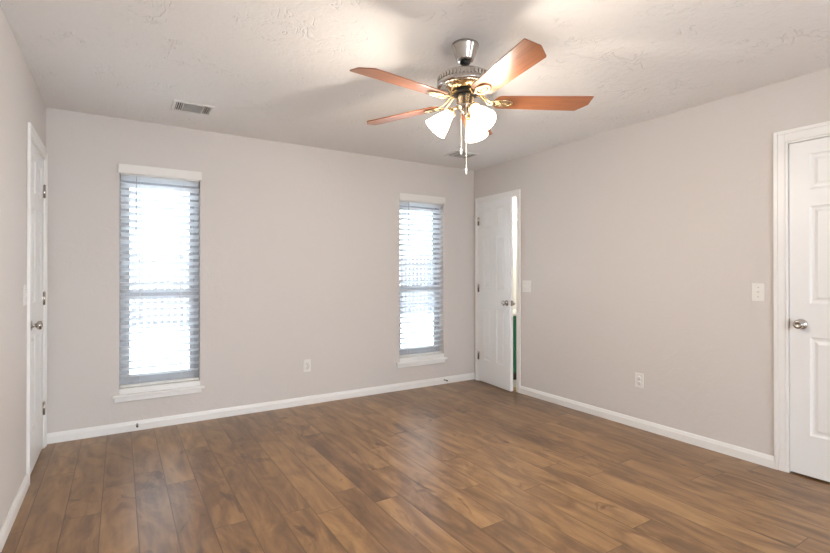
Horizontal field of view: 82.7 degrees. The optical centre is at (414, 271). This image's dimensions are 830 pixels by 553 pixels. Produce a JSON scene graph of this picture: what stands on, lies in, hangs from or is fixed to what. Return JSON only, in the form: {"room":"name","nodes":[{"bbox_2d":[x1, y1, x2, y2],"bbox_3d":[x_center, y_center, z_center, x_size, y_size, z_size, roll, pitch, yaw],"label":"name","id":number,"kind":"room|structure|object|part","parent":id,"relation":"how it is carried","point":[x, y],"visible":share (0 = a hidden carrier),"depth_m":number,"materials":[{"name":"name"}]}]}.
{"room":"empty bedroom","nodes":[
{"label":"empty bedroom","id":0,"kind":"room"},
{"bbox_2d":[0,5,45,528],"bbox_3d":[-0.713,0.014,0.168,0.120,2.440,7.600,0,0,-32],"label":"wall","id":1,"kind":"structure","parent":0,"point":[21,102],"depth_m":2.38,"materials":[{"name":"grey paint"}]},
{"bbox_2d":[0,474,28,552],"bbox_3d":[-0.441,1.195,-0.145,0.014,0.075,6.789,0,0,-32],"label":"baseboard","id":2,"kind":"structure","parent":1,"relation":"attached to","point":[10,518],"depth_m":2.35,"materials":[{"name":"white paint"}]},
{"bbox_2d":[23,284,27,305],"bbox_3d":[-2.196,0.130,2.666,0.019,0.118,0.074,0,0,-32],"label":"light switch","id":3,"kind":"object","parent":1,"relation":"attached to","point":[24,286],"visible":1,"depth_m":2.64,"materials":[{"name":"white plastic"}]},
{"bbox_3d":[-2.202,0.130,2.663,0.005,0.118,0.074,0,0,-32],"label":"plate","id":4,"kind":"part","parent":3,"relation":"part of","materials":[{"name":"white plastic"}]},
{"bbox_2d":[26,122,47,485],"bbox_3d":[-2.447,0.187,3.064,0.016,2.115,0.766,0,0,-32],"label":"trim","id":5,"kind":"structure","parent":1,"relation":"attached to","point":[32,135],"depth_m":2.75,"materials":[{"name":"white paint"}]},
{"bbox_2d":[30,142,45,474],"bbox_3d":[-2.470,0.220,3.054,0.156,2.025,0.648,0,0,-32],"label":"door","id":6,"kind":"structure","parent":1,"relation":"in","point":[38,189],"depth_m":3.07,"materials":[{"name":"white paint"}]},
{"bbox_3d":[-2.292,0.324,2.858,0.062,0.064,0.064,0,0,-32],"label":"knob","id":7,"kind":"part","parent":6,"relation":"part of","materials":[{"name":"silver metal"}]},
{"bbox_2d":[46,107,473,432],"bbox_3d":[-1.032,0.030,4.534,4.215,2.440,0.140,0,0,-32],"label":"wall","id":8,"kind":"structure","parent":0,"point":[299,244],"depth_m":4.21,"materials":[{"name":"grey paint"}]},
{"bbox_2d":[112,173,203,402],"bbox_3d":[-2.084,0.114,3.853,0.651,1.792,0.174,0,0,-32],"label":"window","id":9,"kind":"structure","parent":8,"relation":"in","point":[126,394],"depth_m":3.83,"materials":[{"name":"grey plastic"}]},
{"bbox_3d":[-2.070,0.959,3.829,0.651,0.101,0.124,0,0,-32],"label":"sill","id":10,"kind":"part","parent":9,"relation":"part of","materials":[{"name":"white paint"}]},
{"bbox_3d":[-2.115,-0.272,3.920,0.497,0.944,0.021,0,0,-32],"label":"sash","id":11,"kind":"part","parent":9,"relation":"part of","materials":[{"name":"grey plastic"}]},
{"bbox_3d":[-2.103,0.510,3.897,0.497,0.729,0.021,0,0,-32],"label":"sash","id":12,"kind":"part","parent":9,"relation":"part of","materials":[{"name":"clear glass"}]},
{"bbox_2d":[118,163,201,387],"bbox_3d":[-2.062,0.033,3.835,0.595,1.743,0.092,0,0,-32],"label":"window blind","id":13,"kind":"object","parent":9,"relation":"attached to","point":[137,173],"visible":1,"depth_m":3.83,"materials":[{"name":"white plastic"}]},
{"bbox_3d":[-2.194,0.072,3.767,0.002,1.630,0.067,0,0,-32],"label":"ladder cord","id":14,"kind":"part","parent":13,"relation":"part of","materials":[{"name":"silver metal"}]},
{"bbox_3d":[-2.068,0.897,3.840,0.561,0.014,0.052,0,0,-32],"label":"rail","id":15,"kind":"part","parent":13,"relation":"part of","materials":[{"name":"white plastic"}]},
{"bbox_3d":[-1.944,0.073,3.923,0.002,1.630,0.067,0,0,-32],"label":"ladder cord","id":16,"kind":"part","parent":13,"relation":"part of","materials":[{"name":"white fabric"}]},
{"bbox_2d":[47,373,474,443],"bbox_3d":[-0.991,1.212,4.465,3.975,0.075,0.014,0,0,-32],"label":"baseboard","id":17,"kind":"structure","parent":8,"relation":"attached to","point":[69,435],"depth_m":4.10,"materials":[{"name":"white paint"}]},
{"bbox_2d":[303,359,310,371],"bbox_3d":[-1.017,0.884,4.453,0.072,0.116,0.008,0,0,-32],"label":"wall outlet","id":18,"kind":"object","parent":8,"relation":"attached to","point":[306,363],"visible":1,"depth_m":4.45,"materials":[{"name":"white plastic"}]},
{"bbox_2d":[396,205,447,367],"bbox_3d":[0.044,0.118,5.185,0.651,1.792,0.174,0,0,-32],"label":"window","id":19,"kind":"structure","parent":8,"relation":"in","point":[419,360],"depth_m":5.24,"materials":[{"name":"grey plastic"}]},
{"bbox_3d":[0.012,-0.267,5.252,0.497,0.944,0.021,0,0,-32],"label":"sash","id":20,"kind":"part","parent":19,"relation":"part of","materials":[{"name":"glass"}]},
{"bbox_3d":[0.025,0.515,5.229,0.497,0.729,0.021,0,0,-32],"label":"sash","id":21,"kind":"part","parent":19,"relation":"part of","materials":[{"name":"clear glass"}]},
{"bbox_3d":[0.018,0.070,5.241,0.575,1.695,0.053,0,0,-32],"label":"frame","id":22,"kind":"part","parent":19,"relation":"part of","materials":[{"name":"grey plastic"}]},
{"bbox_2d":[399,193,444,357],"bbox_3d":[0.065,0.038,5.167,0.595,1.743,0.092,0,0,-32],"label":"window blind","id":23,"kind":"object","parent":19,"relation":"attached to","point":[405,199],"visible":0.84,"depth_m":5.16,"materials":[{"name":"white plastic"}]},
{"bbox_3d":[-0.067,0.077,5.099,0.002,1.630,0.067,0,0,-32],"label":"ladder cord","id":24,"kind":"part","parent":23,"relation":"part of","materials":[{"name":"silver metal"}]},
{"bbox_3d":[0.060,0.902,5.172,0.561,0.014,0.052,0,0,-32],"label":"rail","id":25,"kind":"part","parent":23,"relation":"part of","materials":[{"name":"white plastic"}]},
{"bbox_3d":[0.057,0.964,5.161,0.651,0.101,0.124,0,0,-32],"label":"sill","id":26,"kind":"part","parent":19,"relation":"part of","materials":[{"name":"white paint"}]},
{"bbox_2d":[0,0,829,170],"bbox_3d":[1.017,-1.252,1.267,4.215,0.100,7.860,0,0,-32],"label":"ceiling","id":27,"kind":"structure","parent":0,"point":[272,70],"depth_m":2.67,"materials":[{"name":"white paint"}]},
{"bbox_2d":[171,99,214,115],"bbox_3d":[-1.615,-1.189,3.430,0.270,0.010,0.230,0,0,-32],"label":"ceiling vent","id":28,"kind":"object","parent":27,"relation":"in","point":[177,105],"visible":1,"depth_m":3.42,"materials":[{"name":"white metal"}]},
{"bbox_2d":[444,150,478,158],"bbox_3d":[0.471,-1.184,4.772,0.270,0.010,0.230,0,0,-32],"label":"ceiling vent","id":29,"kind":"object","parent":27,"relation":"in","point":[456,154],"visible":0.9,"depth_m":4.76,"materials":[{"name":"grey"}]},
{"bbox_2d":[350,38,593,174],"bbox_3d":[0.233,-0.850,2.459,1.243,0.695,1.279,0,0,-32],"label":"ceiling fan","id":30,"kind":"object","parent":27,"relation":"hanging from","point":[464,83],"visible":1,"depth_m":2.42,"materials":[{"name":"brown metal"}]},
{"bbox_3d":[-0.054,-0.898,2.239,0.512,0.006,0.144,0,10,-38],"label":"blade","id":31,"kind":"part","parent":30,"relation":"part of","materials":[{"name":"brown wood"}]},
{"bbox_3d":[-0.073,-0.897,2.716,0.512,0.006,0.144,0,10,34],"label":"blade","id":32,"kind":"part","parent":30,"relation":"part of","materials":[{"name":"brown wood"}]},
{"bbox_3d":[0.125,-0.785,2.497,0.146,0.154,0.130,0,0,-32],"label":"lamp shade","id":33,"kind":"part","parent":30,"relation":"part of","materials":[{"name":"white glass"}]},
{"bbox_3d":[0.194,-0.846,2.494,0.074,0.058,0.063,0,0,-32],"label":"lamp arm","id":34,"kind":"part","parent":30,"relation":"part of","materials":[{"name":"gold metal"}]},
{"bbox_3d":[0.265,-0.963,2.491,0.200,0.026,0.200,0,0,-32],"label":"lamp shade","id":35,"kind":"part","parent":30,"relation":"part of","materials":[{"name":"gold metal"}]},
{"bbox_3d":[0.265,-0.687,2.441,0.009,0.369,0.009,0,0,-32],"label":"pull chain","id":36,"kind":"part","parent":30,"relation":"part of","materials":[{"name":"silver metal"}]},
{"bbox_3d":[0.296,-0.845,2.554,0.075,0.058,0.061,0,0,-32],"label":"lamp arm","id":37,"kind":"part","parent":30,"relation":"part of","materials":[{"name":"gold metal"}]},
{"bbox_3d":[0.326,-0.785,2.615,0.147,0.154,0.126,0,0,-32],"label":"lamp shade","id":38,"kind":"part","parent":30,"relation":"part of","materials":[{"name":"white glass"}]},
{"bbox_3d":[0.375,-0.896,2.881,0.144,0.006,0.512,-11,-3,15],"label":"blade","id":39,"kind":"part","parent":30,"relation":"part of","materials":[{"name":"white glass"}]},
{"bbox_3d":[0.321,-0.804,2.393,0.054,0.078,0.075,0,0,-32],"label":"bulb","id":40,"kind":"part","parent":30,"relation":"part of","materials":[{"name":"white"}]},
{"bbox_3d":[0.330,-0.786,2.376,0.131,0.154,0.151,0,0,-32],"label":"lamp shade","id":41,"kind":"part","parent":30,"relation":"part of","materials":[{"name":"white glass"}]},
{"bbox_3d":[0.405,-0.899,2.110,0.144,0.006,0.512,11,-4,-20],"label":"blade","id":42,"kind":"part","parent":30,"relation":"part of","materials":[{"name":"brown wood"}]},
{"bbox_3d":[0.670,-0.897,2.507,0.512,0.006,0.144,0,-11,-2],"label":"blade","id":43,"kind":"part","parent":30,"relation":"part of","materials":[{"name":"brown wood"}]},
{"bbox_2d":[1,379,829,552],"bbox_3d":[1.017,1.288,1.258,4.215,0.100,7.860,0,0,-32],"label":"floor","id":44,"kind":"structure","parent":0,"point":[468,466],"depth_m":2.72,"materials":[{"name":"brown wood"}]},
{"bbox_2d":[513,199,515,308],"bbox_3d":[1.339,0.036,6.137,1.505,2.440,0.060,0,0,-32],"label":"wall","id":45,"kind":"structure","parent":0,"point":[514,201],"depth_m":6.06,"materials":[{"name":"white paint"}]},
{"bbox_2d":[474,67,829,455],"bbox_3d":[2.757,0.022,2.341,0.120,2.440,7.600,0,0,-32],"label":"wall","id":46,"kind":"structure","parent":0,"point":[644,245],"depth_m":3.60,"materials":[{"name":"grey paint"}]},
{"bbox_2d":[477,196,514,391],"bbox_3d":[0.874,0.228,5.175,0.156,2.025,0.616,0,0,-25],"label":"door","id":47,"kind":"structure","parent":46,"relation":"in","point":[495,220],"depth_m":5.13,"materials":[{"name":"white paint"}]},
{"bbox_3d":[0.934,0.327,4.933,0.062,0.064,0.064,0,0,-25],"label":"knob","id":48,"kind":"part","parent":47,"relation":"part of","materials":[{"name":"silver metal"}]},
{"bbox_2d":[475,189,520,392],"bbox_3d":[0.897,0.199,5.184,0.016,2.107,0.720,0,0,-32],"label":"trim","id":49,"kind":"structure","parent":46,"relation":"attached to","point":[515,193],"depth_m":4.92,"materials":[{"name":"white paint"}]},
{"bbox_2d":[522,280,530,291],"bbox_3d":[1.133,0.147,4.804,0.019,0.118,0.120,0,0,-32],"label":"light switch","id":50,"kind":"object","parent":46,"relation":"attached to","point":[526,285],"visible":1,"depth_m":4.81,"materials":[{"name":"white plastic"}]},
{"bbox_2d":[635,372,643,387],"bbox_3d":[1.789,0.865,3.764,0.008,0.116,0.072,0,0,-32],"label":"wall outlet","id":51,"kind":"object","parent":46,"relation":"attached to","point":[639,377],"visible":1,"depth_m":3.76,"materials":[{"name":"white plastic"}]},
{"bbox_2d":[520,386,773,468],"bbox_3d":[1.681,1.210,3.929,0.014,0.075,2.231,0,0,-32],"label":"baseboard","id":52,"kind":"structure","parent":46,"relation":"attached to","point":[749,455],"depth_m":3.60,"materials":[{"name":"white paint"}]},
{"bbox_2d":[752,283,764,301],"bbox_3d":[2.224,0.132,3.062,0.019,0.118,0.074,0,0,-32],"label":"light switch","id":53,"kind":"object","parent":46,"relation":"attached to","point":[758,289],"visible":1,"depth_m":3.06,"materials":[{"name":"white plastic"}]},
{"bbox_2d":[773,121,829,472],"bbox_3d":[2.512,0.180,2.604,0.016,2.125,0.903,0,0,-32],"label":"trim","id":54,"kind":"structure","parent":46,"relation":"attached to","point":[781,139],"depth_m":2.95,"materials":[{"name":"white paint"}]},
{"bbox_2d":[789,137,829,481],"bbox_3d":[2.537,0.218,2.621,0.156,2.025,0.756,0,0,-32],"label":"door","id":55,"kind":"structure","parent":46,"relation":"in","point":[809,161],"depth_m":2.84,"materials":[{"name":"white paint"}]},
{"bbox_3d":[2.330,0.319,2.862,0.062,0.064,0.064,0,0,-32],"label":"knob","id":56,"kind":"part","parent":55,"relation":"part of","materials":[{"name":"silver metal"}]},
{"bbox_3d":[1.922,1.303,5.258,1.565,0.100,2.160,0,0,-32],"label":"floor","id":57,"kind":"structure","parent":0,"visible":0},
{"bbox_2d":[513,309,515,379],"bbox_3d":[1.401,0.868,5.851,0.950,0.775,0.482,0,0,-32],"label":"vanity cabinet","id":58,"kind":"object","parent":57,"relation":"on","point":[514,310],"visible":0.12,"depth_m":5.45,"materials":[{"name":"green paint"}]},
{"label":"outside","id":59,"kind":"structure","parent":0,"visible":0},
{"bbox_2d":[130,293,432,373],"bbox_3d":[-2.156,1.508,12.001,38.000,0.140,46.000,0,0,-32],"label":"ground","id":60,"kind":"structure","parent":59,"point":[136,343],"depth_m":9.55,"materials":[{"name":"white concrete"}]},
{"bbox_2d":[130,252,432,328],"bbox_3d":[-2.506,0.476,14.476,28.028,1.942,0.160,0,0,-32],"label":"fence","id":61,"kind":"object","parent":60,"relation":"on","point":[160,253],"visible":0.06,"depth_m":12.08,"materials":[{"name":"grey"}]}
]}

